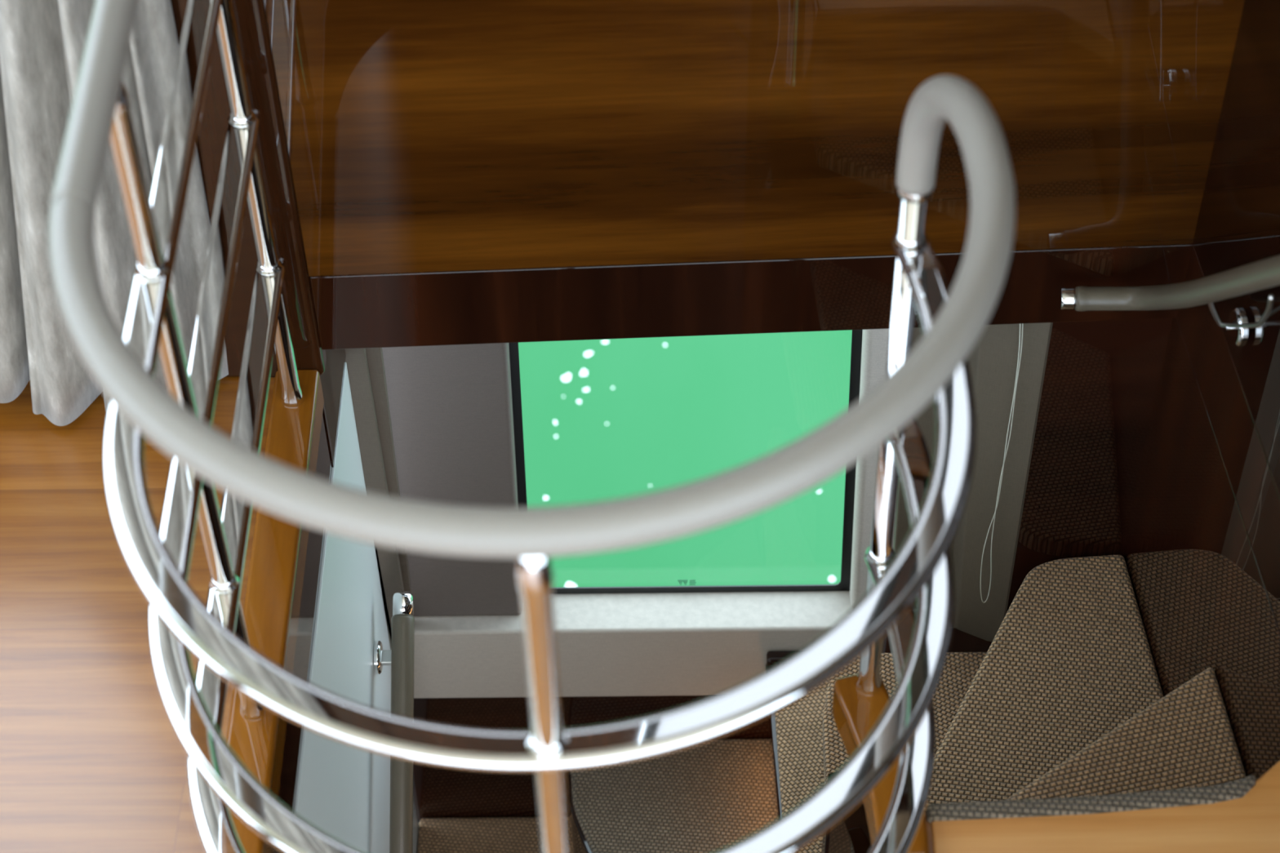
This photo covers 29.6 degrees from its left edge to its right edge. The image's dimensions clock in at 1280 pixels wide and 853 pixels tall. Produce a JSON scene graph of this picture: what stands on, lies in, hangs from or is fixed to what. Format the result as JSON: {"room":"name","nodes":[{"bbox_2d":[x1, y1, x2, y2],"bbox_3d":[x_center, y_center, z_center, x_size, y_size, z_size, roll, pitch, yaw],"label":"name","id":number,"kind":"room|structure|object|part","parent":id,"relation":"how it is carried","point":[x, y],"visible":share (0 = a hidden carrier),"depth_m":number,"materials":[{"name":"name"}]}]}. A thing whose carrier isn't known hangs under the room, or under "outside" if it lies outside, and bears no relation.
{"room":"staircase landing","nodes":[
{"label":"staircase landing","id":0,"kind":"room"},
{"bbox_2d":[294,362,418,852],"bbox_3d":[-0.375,1.424,2.886,0.021,1.655,2.580,-1,48,1],"label":"wall","id":1,"kind":"structure","parent":0,"point":[344,788],"depth_m":3.12,"materials":[{"name":"white paint"}]},
{"bbox_2d":[270,349,346,467],"bbox_3d":[-0.422,-0.099,2.998,0.079,0.214,0.213,-1,48,1],"label":"trim","id":2,"kind":"structure","parent":1,"relation":"attached to","point":[331,380],"depth_m":3.00,"materials":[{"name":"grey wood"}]},
{"bbox_2d":[373,591,414,852],"bbox_3d":[-0.338,0.787,3.287,0.058,0.611,0.969,-1,48,1],"label":"wall handrail","id":3,"kind":"object","parent":1,"relation":"attached to","point":[400,657],"visible":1,"depth_m":3.35,"materials":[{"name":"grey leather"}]},
{"bbox_3d":[-0.367,0.324,3.398,0.008,0.048,0.048,-1,48,1],"label":"wall plate","id":4,"kind":"part","parent":3,"relation":"part of","materials":[{"name":"silver metal"}]},
{"bbox_2d":[413,695,770,830],"bbox_3d":[0.251,0.654,4.084,1.274,0.882,0.136,-1,48,1],"label":"trim","id":5,"kind":"structure","parent":1,"relation":"attached to","point":[438,791],"depth_m":3.78,"materials":[{"name":"brown wood"}]},
{"bbox_2d":[0,376,933,852],"bbox_3d":[-1.035,1.635,1.399,4.166,0.035,5.040,-1,48,1],"label":"floor","id":6,"kind":"structure","parent":0,"point":[93,759],"depth_m":2.61,"materials":[{"name":"brown wood"}]},
{"bbox_2d":[417,554,1255,852],"bbox_3d":[0.170,0.615,3.254,1.078,1.486,0.913,-1,48,1],"label":"staircase","id":7,"kind":"structure","parent":6,"relation":"on","point":[1065,711],"depth_m":3.10,"materials":[{"name":"carpet"}]},
{"bbox_2d":[382,328,894,616],"bbox_3d":[0.188,-0.190,3.277,1.365,1.125,0.263,-1,48,1],"label":"wall","id":8,"kind":"structure","parent":0,"point":[451,406],"depth_m":3.42,"materials":[{"name":"white paint"}]},
{"bbox_2d":[344,348,404,649],"bbox_3d":[-0.372,0.144,3.407,0.054,1.190,0.014,-1,48,1],"label":"trim","id":9,"kind":"structure","parent":8,"relation":"attached to","point":[356,359],"depth_m":3.28,"materials":[{"name":"grey metal"}]},
{"bbox_2d":[365,347,411,593],"bbox_3d":[-0.353,0.149,3.439,0.042,0.767,0.014,-1,48,1],"label":"trim","id":10,"kind":"structure","parent":8,"relation":"attached to","point":[375,355],"depth_m":3.27,"materials":[{"name":"grey metal"}]},
{"bbox_2d":[413,591,852,698],"bbox_3d":[0.082,0.328,3.674,0.924,0.169,0.080,-1,48,1],"label":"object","id":11,"kind":"structure","parent":8,"relation":"attached to","point":[660,644],"depth_m":3.62,"materials":[{"name":"grey fabric"}]},
{"bbox_2d":[508,329,862,594],"bbox_3d":[0.061,-0.173,3.318,0.550,1.067,0.219,-1,48,1],"label":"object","id":12,"kind":"structure","parent":8,"relation":"in","point":[844,584],"depth_m":3.54,"materials":[{"name":"black plastic"}]},
{"bbox_2d":[170,0,1244,618],"bbox_3d":[0.441,-0.395,2.581,1.962,3.675,0.039,-2,48,-1],"label":"wall","id":13,"kind":"structure","parent":0,"point":[423,135],"depth_m":2.63,"materials":[{"name":"brown wood"}]},
{"bbox_2d":[271,411,332,852],"bbox_3d":[-0.233,0.430,2.580,1.065,0.122,0.604,35,58,28],"label":"trim","id":14,"kind":"structure","parent":13,"relation":"attached to","point":[311,582],"depth_m":2.77,"materials":[{"name":"brown wood"}]},
{"bbox_2d":[225,369,929,852],"bbox_3d":[-0.071,0.322,2.551,0.721,0.060,1.012,-1,48,1],"label":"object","id":15,"kind":"structure","parent":13,"relation":"attached to","point":[274,585],"depth_m":2.62,"materials":[{"name":"brown wood"}]},
{"bbox_2d":[48,0,1015,852],"bbox_3d":[-0.200,0.051,2.155,1.005,0.901,0.696,27,54,23],"label":"guard railing","id":16,"kind":"object","parent":15,"relation":"on","point":[178,420],"visible":1,"depth_m":1.84,"materials":[{"name":"silver metal"}]},
{"bbox_3d":[-0.412,0.005,2.216,0.030,0.878,0.030,-1,48,1],"label":"post","id":17,"kind":"part","parent":16,"relation":"part of","materials":[{"name":"silver metal"}]},
{"bbox_3d":[-0.413,-0.324,2.513,0.030,0.878,0.030,-1,48,1],"label":"post","id":18,"kind":"part","parent":16,"relation":"part of","materials":[{"name":"silver metal"}]},
{"bbox_3d":[-0.079,-0.236,1.931,0.705,0.188,0.989,-1,48,1],"label":"handrail","id":19,"kind":"part","parent":16,"relation":"part of","materials":[{"name":"grey leather"}]},
{"bbox_3d":[-0.063,0.364,1.885,0.030,0.881,0.030,-1,48,1],"label":"post","id":20,"kind":"part","parent":16,"relation":"part of","materials":[{"name":"silver metal"}]},
{"bbox_3d":[0.235,0.031,2.284,0.030,0.724,0.030,-1,48,1],"label":"post","id":21,"kind":"part","parent":16,"relation":"part of","materials":[{"name":"silver metal"}]},
{"bbox_2d":[309,243,1192,349],"bbox_3d":[0.525,-0.172,2.824,1.804,0.121,0.021,-2,48,-1],"label":"trim","id":22,"kind":"structure","parent":13,"relation":"attached to","point":[837,293],"depth_m":2.81,"materials":[{"name":"brown wood"}]},
{"bbox_2d":[822,771,871,852],"bbox_3d":[0.192,1.085,3.037,0.182,1.446,0.609,17,51,16],"label":"wall","id":23,"kind":"structure","parent":0,"point":[851,834],"depth_m":2.65,"materials":[{"name":"brown wood"}]},
{"bbox_2d":[893,327,968,610],"bbox_3d":[0.392,0.015,3.145,0.119,0.791,0.021,-1,48,1],"label":"wall reveal","id":24,"kind":"structure","parent":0,"point":[926,418],"depth_m":3.15,"materials":[{"name":"grey paint"}]},
{"bbox_2d":[952,322,1050,641],"bbox_3d":[0.454,0.100,3.194,0.104,0.980,0.026,13,50,12],"label":"blind panel","id":25,"kind":"object","parent":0,"point":[993,359],"visible":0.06,"depth_m":3.12,"materials":[{"name":"beige fabric"}]},
{"bbox_2d":[980,323,1023,603],"bbox_3d":[0.461,0.048,3.080,0.017,0.575,0.002,-1,48,1],"label":"blind cord","id":26,"kind":"object","parent":25,"relation":"hanging from","point":[1019,356],"visible":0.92,"depth_m":3.06,"materials":[{"name":"beige plastic"}]},
{"bbox_2d":[1122,0,1279,780],"bbox_3d":[0.755,0.664,1.764,0.021,3.885,2.775,-4,48,-3],"label":"wall","id":27,"kind":"structure","parent":0,"point":[1202,598],"depth_m":2.70,"materials":[{"name":"brown wood"}]},
{"bbox_2d":[930,760,1279,852],"bbox_3d":[0.500,0.427,2.451,0.411,0.041,0.258,-1,48,1],"label":"trim","id":28,"kind":"structure","parent":27,"relation":"attached to","point":[1251,823],"depth_m":2.44,"materials":[{"name":"brown wood"}]},
{"bbox_2d":[1060,254,1279,346],"bbox_3d":[0.610,-0.162,2.329,0.132,0.697,0.633,-11,49,-9],"label":"wall handrail","id":29,"kind":"object","parent":27,"relation":"attached to","point":[1264,273],"visible":1,"depth_m":2.58,"materials":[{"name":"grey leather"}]},
{"bbox_3d":[0.640,-0.107,2.591,0.010,0.042,0.042,-4,48,-3],"label":"wall plate","id":30,"kind":"part","parent":29,"relation":"part of","materials":[{"name":"silver metal"}]},
{"bbox_2d":[1177,243,1279,629],"bbox_3d":[0.851,1.608,1.218,0.021,0.120,4.847,-4,48,-3],"label":"trim","id":31,"kind":"structure","parent":27,"relation":"attached to","point":[1255,487],"depth_m":2.66,"materials":[{"name":"brown wood"}]},
{"bbox_3d":[-0.808,-0.101,-0.152,4.690,0.035,4.151,-1,48,1],"label":"ceiling","id":32,"kind":"structure","parent":0,"visible":0},
{"bbox_2d":[0,0,228,426],"bbox_3d":[-0.635,-0.783,2.018,0.338,2.245,0.125,4,48,5],"label":"curtain","id":33,"kind":"object","parent":32,"relation":"hanging from","point":[42,42],"visible":0.57,"depth_m":2.57,"materials":[{"name":"fabric"}]},
{"label":"outside","id":34,"kind":"structure","parent":0,"visible":0},
{"bbox_2d":[518,329,852,587],"bbox_3d":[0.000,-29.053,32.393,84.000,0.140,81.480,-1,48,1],"label":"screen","id":35,"kind":"object","parent":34,"point":[689,409],"visible":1,"depth_m":6.19,"materials":[{"name":"green glass"}]},
{"bbox_2d":[561,373,570,382],"bbox_3d":[-0.193,-0.128,6.327,0.024,0.002,0.030,-1,48,1],"label":"foam fleck","id":36,"kind":"object","parent":35,"relation":"on","point":[567,377],"visible":1,"depth_m":6.33,"materials":[{"name":"white"}]},
{"bbox_2d":[565,582,576,586],"bbox_3d":[-0.167,0.389,5.862,0.026,0.002,0.032,-1,48,1],"label":"foam fleck","id":37,"kind":"object","parent":35,"relation":"on","point":[569,584],"visible":0.47,"depth_m":5.87,"materials":[{"name":"white"}]},
{"bbox_2d":[580,368,586,376],"bbox_3d":[-0.147,-0.142,6.338,0.018,0.001,0.026,-1,48,1],"label":"foam fleck","id":38,"kind":"object","parent":35,"relation":"on","point":[584,372],"visible":1,"depth_m":6.34,"materials":[{"name":"white"}]},
{"bbox_2d":[584,351,592,356],"bbox_3d":[-0.136,-0.191,6.382,0.023,0.002,0.021,-1,48,1],"label":"foam fleck","id":39,"kind":"object","parent":35,"relation":"on","point":[588,353],"visible":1,"depth_m":6.38,"materials":[{"name":"white"}]},
{"bbox_2d":[601,339,608,343],"bbox_3d":[-0.093,-0.224,6.411,0.016,0.001,0.016,-24,52,-19],"label":"foam fleck","id":40,"kind":"object","parent":35,"relation":"on","point":[604,341],"visible":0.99,"depth_m":6.41,"materials":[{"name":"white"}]},
{"bbox_2d":[828,576,835,582],"bbox_3d":[0.465,0.369,5.867,0.015,0.001,0.016,-24,52,-19],"label":"foam fleck","id":41,"kind":"object","parent":35,"relation":"on","point":[831,579],"visible":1,"depth_m":5.87,"materials":[{"name":"white"}]}
]}

